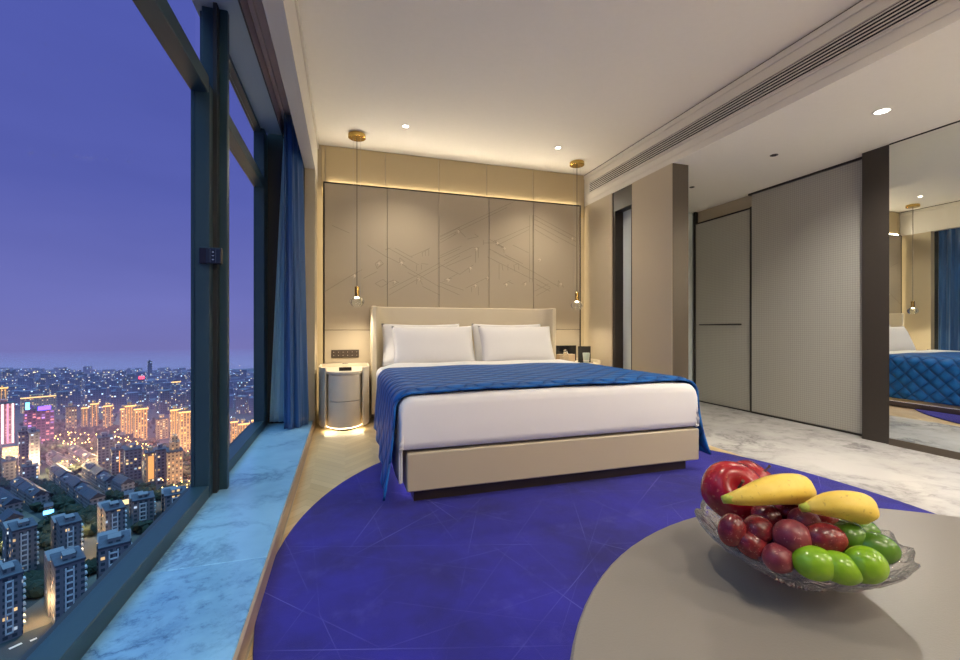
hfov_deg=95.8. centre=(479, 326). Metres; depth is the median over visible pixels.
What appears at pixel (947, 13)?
trim
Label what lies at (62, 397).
block
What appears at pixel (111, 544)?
apartment tower
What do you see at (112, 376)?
block
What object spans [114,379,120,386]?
block
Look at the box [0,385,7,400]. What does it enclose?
slab
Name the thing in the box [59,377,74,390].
block
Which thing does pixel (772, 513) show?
grape
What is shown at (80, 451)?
house
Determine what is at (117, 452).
building
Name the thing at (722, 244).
door
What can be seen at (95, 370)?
street lights
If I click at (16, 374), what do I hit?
block
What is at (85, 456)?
house
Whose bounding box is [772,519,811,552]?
grape
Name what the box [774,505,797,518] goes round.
grape
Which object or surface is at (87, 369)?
block
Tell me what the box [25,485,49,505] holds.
house
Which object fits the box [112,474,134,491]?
house
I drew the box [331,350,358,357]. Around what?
switch plate
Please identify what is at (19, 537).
apartment tower
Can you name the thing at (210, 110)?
window frame
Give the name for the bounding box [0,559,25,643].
apartment tower
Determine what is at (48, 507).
kiosk
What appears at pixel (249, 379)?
block
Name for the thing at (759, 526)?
grape
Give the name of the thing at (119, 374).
block
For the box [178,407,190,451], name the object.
building
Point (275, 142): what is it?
trim
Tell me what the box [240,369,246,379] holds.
block
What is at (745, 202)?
wall
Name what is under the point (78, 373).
block
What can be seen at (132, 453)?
building
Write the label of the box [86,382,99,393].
block
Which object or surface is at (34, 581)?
trees
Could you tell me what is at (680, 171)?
trim
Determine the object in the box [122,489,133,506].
lit hall
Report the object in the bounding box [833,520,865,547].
grape
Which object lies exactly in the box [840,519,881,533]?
grape
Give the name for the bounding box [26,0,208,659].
window
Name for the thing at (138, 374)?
block
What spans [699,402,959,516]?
floor
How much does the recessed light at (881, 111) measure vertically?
0.006 m
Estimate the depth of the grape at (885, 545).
0.44 m
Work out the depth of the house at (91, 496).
359.37 m
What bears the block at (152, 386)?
on the ground
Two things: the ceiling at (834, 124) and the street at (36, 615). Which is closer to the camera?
the ceiling at (834, 124)
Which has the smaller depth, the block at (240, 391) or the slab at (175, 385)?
the block at (240, 391)
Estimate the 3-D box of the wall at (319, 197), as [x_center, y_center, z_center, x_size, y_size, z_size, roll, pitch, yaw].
[0.601,-0.475,5.418,5.130,3.050,0.080,0,0,-17]
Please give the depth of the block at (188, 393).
784.65 m
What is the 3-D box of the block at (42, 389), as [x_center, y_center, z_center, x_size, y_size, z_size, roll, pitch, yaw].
[-846.788,132.527,837.632,22.320,36.947,13.873,0,0,-30]
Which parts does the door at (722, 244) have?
handle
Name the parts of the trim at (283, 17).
moulding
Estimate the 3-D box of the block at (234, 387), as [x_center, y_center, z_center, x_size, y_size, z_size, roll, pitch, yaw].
[-519.665,139.101,920.578,12.829,23.798,15.247,0,0,-8]
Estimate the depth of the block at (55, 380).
975.56 m
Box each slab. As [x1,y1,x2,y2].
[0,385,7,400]
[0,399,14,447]
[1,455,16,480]
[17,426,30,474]
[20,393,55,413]
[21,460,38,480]
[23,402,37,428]
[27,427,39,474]
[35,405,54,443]
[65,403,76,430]
[81,404,88,426]
[89,400,98,427]
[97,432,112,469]
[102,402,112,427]
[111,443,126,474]
[119,405,124,431]
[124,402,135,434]
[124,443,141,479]
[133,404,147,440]
[138,376,144,382]
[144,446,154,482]
[147,360,151,379]
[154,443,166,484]
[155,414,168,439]
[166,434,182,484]
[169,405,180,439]
[171,379,180,401]
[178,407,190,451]
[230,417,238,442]
[238,418,249,434]
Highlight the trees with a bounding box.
[0,413,190,599]
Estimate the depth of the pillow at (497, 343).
4.69 m
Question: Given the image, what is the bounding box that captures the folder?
[556,345,575,360]
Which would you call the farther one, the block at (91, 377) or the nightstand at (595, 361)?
the block at (91, 377)
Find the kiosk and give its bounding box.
[43,502,53,519]
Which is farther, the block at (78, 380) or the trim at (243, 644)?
the block at (78, 380)
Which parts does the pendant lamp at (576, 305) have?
globe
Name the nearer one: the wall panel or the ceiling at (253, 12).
the ceiling at (253, 12)
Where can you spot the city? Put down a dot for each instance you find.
(165, 383)
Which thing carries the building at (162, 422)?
on the ground
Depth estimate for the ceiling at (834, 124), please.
3.32 m
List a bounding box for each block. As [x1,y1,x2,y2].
[1,369,13,380]
[4,378,16,384]
[8,385,20,394]
[10,395,17,408]
[12,370,18,377]
[15,387,27,389]
[18,376,33,389]
[24,371,31,376]
[32,385,48,394]
[36,378,44,387]
[37,370,48,373]
[40,373,53,385]
[49,383,59,394]
[50,377,63,383]
[56,390,68,414]
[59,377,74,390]
[60,367,70,377]
[61,384,73,390]
[64,372,73,378]
[69,388,82,409]
[74,372,86,377]
[74,376,83,388]
[74,377,81,388]
[83,366,91,373]
[86,374,98,383]
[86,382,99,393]
[91,386,105,409]
[100,378,115,396]
[103,374,114,379]
[111,387,126,412]
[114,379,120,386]
[115,370,125,379]
[122,377,129,391]
[124,368,133,373]
[126,373,134,379]
[127,392,138,404]
[132,383,143,393]
[136,372,145,380]
[138,392,149,411]
[146,382,158,392]
[158,389,169,414]
[161,372,171,379]
[170,392,174,407]
[174,373,185,383]
[176,393,185,409]
[179,388,187,392]
[186,388,190,408]
[229,395,233,407]
[230,373,238,380]
[233,386,236,396]
[235,395,248,413]
[237,381,247,395]
[238,388,249,395]
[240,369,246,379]
[244,377,251,385]
[249,395,253,414]
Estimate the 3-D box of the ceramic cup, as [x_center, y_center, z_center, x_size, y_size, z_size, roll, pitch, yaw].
[1.234,0.365,5.035,0.084,0.121,0.084,0,0,-17]
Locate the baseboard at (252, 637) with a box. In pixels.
[245,429,314,659]
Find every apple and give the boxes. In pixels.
[700,461,759,518]
[736,460,771,477]
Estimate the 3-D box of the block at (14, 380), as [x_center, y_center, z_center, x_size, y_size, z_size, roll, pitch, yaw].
[-1121.331,136.913,1036.037,17.901,28.173,10.301,0,0,-25]
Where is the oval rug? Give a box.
[253,450,934,659]
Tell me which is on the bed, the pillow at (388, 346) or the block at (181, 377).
the pillow at (388, 346)
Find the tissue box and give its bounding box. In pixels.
[556,352,574,360]
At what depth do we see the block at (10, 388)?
885.45 m
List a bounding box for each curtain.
[270,139,283,421]
[284,113,308,428]
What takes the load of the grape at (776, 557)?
in the fruit bowl
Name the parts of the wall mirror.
rail, rail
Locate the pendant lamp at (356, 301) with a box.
[348,131,365,306]
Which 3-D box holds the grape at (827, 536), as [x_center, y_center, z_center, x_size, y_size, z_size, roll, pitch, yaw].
[0.362,0.223,0.455,0.043,0.033,0.033,0,0,0]
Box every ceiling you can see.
[238,0,290,138]
[298,0,860,175]
[613,19,959,212]
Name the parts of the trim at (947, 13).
moulding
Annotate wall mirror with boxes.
[889,120,959,459]
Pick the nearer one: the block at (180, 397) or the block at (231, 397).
the block at (180, 397)
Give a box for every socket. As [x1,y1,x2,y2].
[354,286,359,296]
[575,292,578,300]
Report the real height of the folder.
0.192 m
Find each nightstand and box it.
[319,363,368,430]
[572,358,601,364]
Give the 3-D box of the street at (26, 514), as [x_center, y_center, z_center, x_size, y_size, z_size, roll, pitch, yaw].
[-374.192,150.800,349.276,89.521,0.001,90.871,0,0,-17]
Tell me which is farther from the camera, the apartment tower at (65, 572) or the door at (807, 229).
the apartment tower at (65, 572)
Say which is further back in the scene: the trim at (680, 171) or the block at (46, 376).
the block at (46, 376)
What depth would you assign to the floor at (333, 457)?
3.21 m
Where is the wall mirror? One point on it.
(924, 168)
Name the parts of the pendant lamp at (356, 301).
globe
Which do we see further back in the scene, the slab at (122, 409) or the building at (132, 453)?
the slab at (122, 409)
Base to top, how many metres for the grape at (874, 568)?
0.035 m
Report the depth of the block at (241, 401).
751.47 m
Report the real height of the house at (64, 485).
13.044 m
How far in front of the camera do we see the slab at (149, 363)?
1140.55 m
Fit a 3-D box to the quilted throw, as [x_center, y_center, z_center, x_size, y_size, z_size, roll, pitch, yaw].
[0.329,0.633,3.290,2.208,0.584,1.396,0,0,-17]
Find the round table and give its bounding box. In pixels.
[570,508,959,659]
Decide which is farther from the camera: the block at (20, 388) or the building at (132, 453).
the block at (20, 388)
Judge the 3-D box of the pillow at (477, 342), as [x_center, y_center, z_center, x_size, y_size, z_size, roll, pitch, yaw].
[0.331,0.188,4.991,0.863,0.442,0.188,0,0,-17]
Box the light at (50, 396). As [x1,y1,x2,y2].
[20,395,55,398]
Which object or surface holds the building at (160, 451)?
on the ground
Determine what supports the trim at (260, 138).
attached to the wall at (81, 598)
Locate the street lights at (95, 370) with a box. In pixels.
[34,370,187,487]
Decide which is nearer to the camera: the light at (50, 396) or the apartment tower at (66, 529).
the apartment tower at (66, 529)
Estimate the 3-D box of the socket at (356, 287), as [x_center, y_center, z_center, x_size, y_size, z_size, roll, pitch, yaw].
[-1.248,-0.354,4.398,0.056,0.101,0.056,0,0,-17]
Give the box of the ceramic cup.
[583,353,589,362]
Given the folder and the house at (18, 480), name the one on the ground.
the house at (18, 480)
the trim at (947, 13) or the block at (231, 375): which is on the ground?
the block at (231, 375)
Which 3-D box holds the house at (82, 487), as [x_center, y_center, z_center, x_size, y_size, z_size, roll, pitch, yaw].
[-342.751,144.292,376.793,21.461,13.416,11.200,0,0,36]
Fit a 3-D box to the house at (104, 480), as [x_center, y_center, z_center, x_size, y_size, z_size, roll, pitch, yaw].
[-349.992,144.480,407.562,22.798,13.041,11.200,0,0,34]
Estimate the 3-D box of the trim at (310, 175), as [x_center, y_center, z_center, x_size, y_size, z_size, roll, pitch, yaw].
[-1.726,-0.274,4.437,0.094,2.547,0.409,0,0,-17]
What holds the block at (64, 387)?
on the ground
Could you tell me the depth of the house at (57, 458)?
458.47 m
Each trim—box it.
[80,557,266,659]
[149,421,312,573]
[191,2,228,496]
[233,420,313,659]
[254,128,267,427]
[262,0,318,181]
[267,133,304,423]
[305,168,316,427]
[321,145,583,217]
[584,0,959,206]
[673,163,687,378]
[862,144,888,443]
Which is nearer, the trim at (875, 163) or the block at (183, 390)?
the trim at (875, 163)
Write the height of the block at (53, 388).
41.895 m
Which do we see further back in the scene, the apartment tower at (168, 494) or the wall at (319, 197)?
the apartment tower at (168, 494)
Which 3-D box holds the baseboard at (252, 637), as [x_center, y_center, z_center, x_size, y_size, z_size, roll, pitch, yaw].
[-0.701,0.997,1.300,0.006,0.006,6.100,0,0,-17]
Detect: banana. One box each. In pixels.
[721,473,816,505]
[798,490,879,524]
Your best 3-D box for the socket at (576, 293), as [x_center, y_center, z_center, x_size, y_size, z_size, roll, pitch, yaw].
[1.150,-0.354,5.145,0.056,0.101,0.056,0,0,-17]
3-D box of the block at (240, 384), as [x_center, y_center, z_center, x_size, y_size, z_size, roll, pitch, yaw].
[-490.265,132.223,896.260,18.107,37.555,11.915,0,0,-23]
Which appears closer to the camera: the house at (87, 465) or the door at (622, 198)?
the door at (622, 198)
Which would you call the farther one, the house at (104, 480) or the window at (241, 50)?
the house at (104, 480)
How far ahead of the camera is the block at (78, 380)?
982.02 m
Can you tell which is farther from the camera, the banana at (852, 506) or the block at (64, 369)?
the block at (64, 369)
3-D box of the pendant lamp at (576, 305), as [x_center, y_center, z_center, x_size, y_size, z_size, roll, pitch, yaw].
[1.150,-1.073,5.145,0.172,1.755,0.172,0,0,-17]
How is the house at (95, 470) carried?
on the ground
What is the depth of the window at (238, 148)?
3.24 m
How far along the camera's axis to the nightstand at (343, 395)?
4.13 m
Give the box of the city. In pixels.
[0,367,253,409]
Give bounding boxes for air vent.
[588,0,948,194]
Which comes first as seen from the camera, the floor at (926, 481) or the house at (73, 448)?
the floor at (926, 481)
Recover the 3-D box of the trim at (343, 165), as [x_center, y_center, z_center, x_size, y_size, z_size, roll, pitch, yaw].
[-0.178,-1.673,5.127,3.190,0.546,0.012,0,0,-17]
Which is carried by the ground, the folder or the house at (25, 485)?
the house at (25, 485)
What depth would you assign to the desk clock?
4.19 m
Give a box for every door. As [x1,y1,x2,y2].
[613,184,631,369]
[694,206,751,411]
[748,157,861,435]
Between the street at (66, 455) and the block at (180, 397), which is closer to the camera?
the street at (66, 455)
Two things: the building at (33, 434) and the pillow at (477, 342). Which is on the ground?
the building at (33, 434)
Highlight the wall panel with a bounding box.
[323,181,580,417]
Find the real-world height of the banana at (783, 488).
0.037 m
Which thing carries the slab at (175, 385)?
on the ground
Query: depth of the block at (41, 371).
1288.00 m
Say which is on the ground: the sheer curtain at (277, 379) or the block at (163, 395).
the block at (163, 395)
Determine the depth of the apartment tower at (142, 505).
333.22 m
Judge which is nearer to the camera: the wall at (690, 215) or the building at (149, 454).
the wall at (690, 215)
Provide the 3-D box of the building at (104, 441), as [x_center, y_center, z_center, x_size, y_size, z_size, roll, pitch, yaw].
[-399.106,131.907,461.463,12.726,38.185,14.800,0,0,-44]
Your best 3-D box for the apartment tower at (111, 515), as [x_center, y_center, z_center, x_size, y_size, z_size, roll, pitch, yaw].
[-252.694,134.428,297.825,33.500,33.144,12.193,0,0,43]
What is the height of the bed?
1.202 m
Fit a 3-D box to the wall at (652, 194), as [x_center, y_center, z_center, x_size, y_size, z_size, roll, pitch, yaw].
[1.673,-0.274,4.884,0.189,2.547,1.576,0,0,-17]
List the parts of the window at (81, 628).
sill frame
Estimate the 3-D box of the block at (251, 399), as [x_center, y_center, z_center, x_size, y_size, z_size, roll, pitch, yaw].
[-388.267,134.643,753.644,21.471,32.714,17.693,0,0,-17]
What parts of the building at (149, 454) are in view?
light panel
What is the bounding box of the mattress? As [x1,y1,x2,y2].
[376,359,699,483]
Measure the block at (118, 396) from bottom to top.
42.827 m
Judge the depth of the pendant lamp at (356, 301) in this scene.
4.36 m
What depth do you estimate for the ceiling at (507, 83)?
3.24 m
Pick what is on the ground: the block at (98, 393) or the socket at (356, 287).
the block at (98, 393)
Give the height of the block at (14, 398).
24.465 m
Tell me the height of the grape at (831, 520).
0.033 m
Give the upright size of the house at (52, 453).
13.948 m
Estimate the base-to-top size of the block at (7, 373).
45.613 m
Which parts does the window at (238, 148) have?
head frame, sill frame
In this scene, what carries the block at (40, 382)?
on the ground
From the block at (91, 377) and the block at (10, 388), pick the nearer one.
the block at (10, 388)
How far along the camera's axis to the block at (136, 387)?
856.11 m
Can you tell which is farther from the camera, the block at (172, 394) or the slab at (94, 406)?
the block at (172, 394)
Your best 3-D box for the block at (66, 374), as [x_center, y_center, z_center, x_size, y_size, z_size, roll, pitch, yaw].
[-986.719,130.447,1041.049,13.645,41.106,15.639,0,0,39]
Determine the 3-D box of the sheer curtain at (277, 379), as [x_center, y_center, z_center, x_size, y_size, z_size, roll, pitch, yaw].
[-1.881,-0.500,4.076,0.178,2.786,0.038,0,0,-10]
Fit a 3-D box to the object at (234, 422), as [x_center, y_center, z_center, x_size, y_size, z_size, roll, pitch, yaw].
[-314.023,133.580,554.007,9.470,34.840,15.000,0,0,-33]
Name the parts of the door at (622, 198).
panel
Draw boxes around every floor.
[247,417,746,659]
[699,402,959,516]
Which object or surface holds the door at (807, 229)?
in the wall at (745, 202)
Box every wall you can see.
[19,423,251,659]
[317,145,583,419]
[584,163,672,374]
[688,213,693,381]
[698,196,751,222]
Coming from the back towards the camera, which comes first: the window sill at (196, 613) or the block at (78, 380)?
the block at (78, 380)
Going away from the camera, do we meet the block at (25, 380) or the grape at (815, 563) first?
the grape at (815, 563)
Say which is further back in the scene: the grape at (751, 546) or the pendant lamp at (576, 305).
the pendant lamp at (576, 305)
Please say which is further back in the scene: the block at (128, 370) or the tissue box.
the block at (128, 370)
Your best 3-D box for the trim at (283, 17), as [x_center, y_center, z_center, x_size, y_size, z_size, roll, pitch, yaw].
[-0.804,-1.774,1.506,0.112,0.455,6.554,0,0,-17]
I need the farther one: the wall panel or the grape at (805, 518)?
the wall panel
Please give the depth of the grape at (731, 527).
0.48 m
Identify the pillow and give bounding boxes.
[381,323,458,365]
[391,326,474,363]
[471,324,539,360]
[478,326,554,360]
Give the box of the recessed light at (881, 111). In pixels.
[871,107,892,114]
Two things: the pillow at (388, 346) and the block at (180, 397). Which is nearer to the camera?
the pillow at (388, 346)
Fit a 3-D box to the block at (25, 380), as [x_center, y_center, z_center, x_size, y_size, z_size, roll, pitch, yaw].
[-1014.085,130.528,968.609,22.340,40.944,13.818,0,0,-28]
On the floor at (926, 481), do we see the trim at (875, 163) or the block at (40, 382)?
the trim at (875, 163)
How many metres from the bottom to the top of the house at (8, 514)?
13.562 m
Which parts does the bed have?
headboard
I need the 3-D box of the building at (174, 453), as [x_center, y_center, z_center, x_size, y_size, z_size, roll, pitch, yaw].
[-292.030,127.030,414.342,12.738,47.939,16.800,0,0,-39]
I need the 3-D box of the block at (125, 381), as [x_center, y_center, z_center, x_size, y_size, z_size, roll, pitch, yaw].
[-783.697,130.992,960.430,14.185,40.017,13.112,0,0,44]
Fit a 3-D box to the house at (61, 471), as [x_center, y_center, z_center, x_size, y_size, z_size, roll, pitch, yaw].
[-399.381,143.886,416.536,21.462,14.229,11.200,0,0,35]
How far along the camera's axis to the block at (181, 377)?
1013.68 m
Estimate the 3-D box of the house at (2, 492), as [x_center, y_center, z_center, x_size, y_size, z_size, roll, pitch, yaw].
[-397.268,144.311,361.559,18.640,13.377,11.200,0,0,33]
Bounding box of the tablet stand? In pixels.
[578,346,592,362]
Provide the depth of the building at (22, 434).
443.28 m
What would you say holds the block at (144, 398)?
on the ground
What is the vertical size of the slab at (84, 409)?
33.063 m
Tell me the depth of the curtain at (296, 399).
3.90 m
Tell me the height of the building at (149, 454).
32.671 m
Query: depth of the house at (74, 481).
386.35 m
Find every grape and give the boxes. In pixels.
[717,513,746,546]
[737,531,767,560]
[743,514,772,543]
[750,505,782,525]
[761,542,793,573]
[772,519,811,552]
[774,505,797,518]
[787,507,820,525]
[792,545,833,581]
[806,522,848,552]
[817,514,839,523]
[827,550,862,585]
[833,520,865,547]
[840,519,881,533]
[844,545,889,584]
[863,531,901,564]
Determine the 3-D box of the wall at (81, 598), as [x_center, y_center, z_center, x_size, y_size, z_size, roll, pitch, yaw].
[-1.188,-0.300,1.201,0.166,3.300,6.200,0,0,-17]
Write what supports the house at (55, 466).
on the ground
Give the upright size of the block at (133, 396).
23.937 m
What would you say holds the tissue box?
on the nightstand at (595, 361)
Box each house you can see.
[0,490,14,498]
[0,494,22,512]
[0,508,23,530]
[10,476,33,496]
[17,481,39,503]
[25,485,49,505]
[45,450,63,465]
[48,463,66,481]
[51,454,68,466]
[54,467,74,486]
[60,473,75,492]
[67,476,88,498]
[68,444,85,459]
[74,448,87,462]
[74,482,94,503]
[80,451,96,464]
[81,460,101,479]
[81,487,105,507]
[88,465,109,485]
[97,471,115,490]
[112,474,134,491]
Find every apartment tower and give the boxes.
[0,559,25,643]
[2,517,38,571]
[44,545,87,623]
[51,512,83,550]
[97,499,126,532]
[97,528,131,578]
[129,490,155,524]
[161,485,186,513]
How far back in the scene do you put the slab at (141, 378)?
956.70 m
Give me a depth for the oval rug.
1.82 m
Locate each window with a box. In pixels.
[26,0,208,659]
[192,0,281,134]
[229,54,263,471]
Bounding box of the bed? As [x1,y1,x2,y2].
[370,306,698,500]
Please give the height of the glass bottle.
0.161 m
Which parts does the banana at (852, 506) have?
stem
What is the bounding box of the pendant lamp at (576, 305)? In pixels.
[570,160,583,309]
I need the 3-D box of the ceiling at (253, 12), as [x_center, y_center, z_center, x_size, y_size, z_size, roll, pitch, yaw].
[-0.884,-1.887,1.270,0.181,0.226,6.150,0,0,-17]
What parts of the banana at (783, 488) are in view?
stem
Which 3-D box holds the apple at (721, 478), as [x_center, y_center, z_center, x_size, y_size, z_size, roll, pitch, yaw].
[0.327,0.213,0.562,0.075,0.074,0.071,0,0,8]
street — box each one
[21,510,40,523]
[23,535,139,632]
[40,453,185,462]
[81,522,96,560]
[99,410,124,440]
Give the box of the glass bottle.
[562,349,567,360]
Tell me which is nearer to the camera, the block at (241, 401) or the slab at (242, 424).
the slab at (242, 424)
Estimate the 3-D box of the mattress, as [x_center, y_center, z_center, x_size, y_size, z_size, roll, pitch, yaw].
[0.253,0.606,3.581,2.049,0.529,1.913,0,0,-17]
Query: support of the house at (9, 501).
on the ground
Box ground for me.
[0,368,253,659]
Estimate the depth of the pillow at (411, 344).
4.42 m
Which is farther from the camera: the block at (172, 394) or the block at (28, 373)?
the block at (28, 373)
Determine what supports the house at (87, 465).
on the ground
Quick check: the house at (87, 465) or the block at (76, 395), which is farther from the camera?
the block at (76, 395)
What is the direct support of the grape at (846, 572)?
in the fruit bowl
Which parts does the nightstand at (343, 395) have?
drawer, drawer, panel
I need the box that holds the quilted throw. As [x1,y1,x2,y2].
[374,363,710,500]
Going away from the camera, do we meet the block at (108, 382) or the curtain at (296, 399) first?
the curtain at (296, 399)
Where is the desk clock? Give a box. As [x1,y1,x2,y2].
[339,363,351,370]
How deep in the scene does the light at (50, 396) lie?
768.54 m
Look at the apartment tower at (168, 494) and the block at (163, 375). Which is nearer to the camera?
the apartment tower at (168, 494)
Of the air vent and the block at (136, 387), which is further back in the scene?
the block at (136, 387)
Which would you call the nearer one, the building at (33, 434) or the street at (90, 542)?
the street at (90, 542)
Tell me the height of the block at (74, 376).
33.963 m
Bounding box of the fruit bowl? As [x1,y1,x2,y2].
[694,500,920,592]

